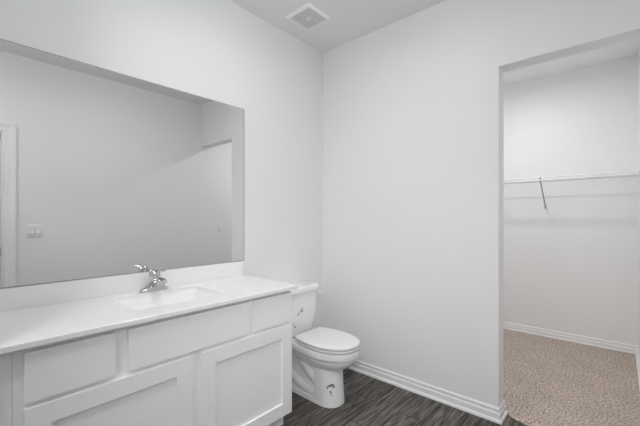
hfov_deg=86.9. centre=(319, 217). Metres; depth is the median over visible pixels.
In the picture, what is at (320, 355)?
toilet
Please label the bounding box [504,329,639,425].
floor
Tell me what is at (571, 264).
wall
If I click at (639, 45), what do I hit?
wall
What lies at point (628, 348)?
baseboard
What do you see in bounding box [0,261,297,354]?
countertop
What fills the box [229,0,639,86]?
ceiling
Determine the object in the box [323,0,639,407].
wall
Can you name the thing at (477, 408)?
baseboard
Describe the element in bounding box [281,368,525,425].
floor
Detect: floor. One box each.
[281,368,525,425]
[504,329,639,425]
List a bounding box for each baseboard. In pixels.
[348,360,507,424]
[504,322,639,388]
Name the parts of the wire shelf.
cross rod, rail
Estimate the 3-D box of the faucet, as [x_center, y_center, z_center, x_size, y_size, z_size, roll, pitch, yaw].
[-0.883,0.339,1.838,0.155,0.128,0.158,0,0,41]
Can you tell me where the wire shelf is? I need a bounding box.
[504,169,639,208]
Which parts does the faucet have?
handle, spout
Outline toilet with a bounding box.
[289,281,359,407]
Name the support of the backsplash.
attached to the wall at (217, 50)
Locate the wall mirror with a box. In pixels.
[0,39,243,287]
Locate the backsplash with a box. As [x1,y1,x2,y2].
[0,261,243,311]
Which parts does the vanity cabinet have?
drawer, door, door panel, door, door panel, drawer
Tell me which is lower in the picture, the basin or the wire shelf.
the basin
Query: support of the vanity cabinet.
on the floor at (369, 401)
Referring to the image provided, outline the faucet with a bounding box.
[138,268,168,292]
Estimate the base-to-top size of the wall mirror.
1.072 m
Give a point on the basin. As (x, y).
(144, 301)
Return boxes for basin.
[114,287,220,309]
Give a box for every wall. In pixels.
[0,0,322,328]
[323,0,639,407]
[504,56,637,345]
[638,45,639,353]
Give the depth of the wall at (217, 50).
2.43 m
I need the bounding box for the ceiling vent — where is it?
[285,3,330,30]
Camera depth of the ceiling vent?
2.48 m
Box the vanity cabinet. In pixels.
[0,291,291,425]

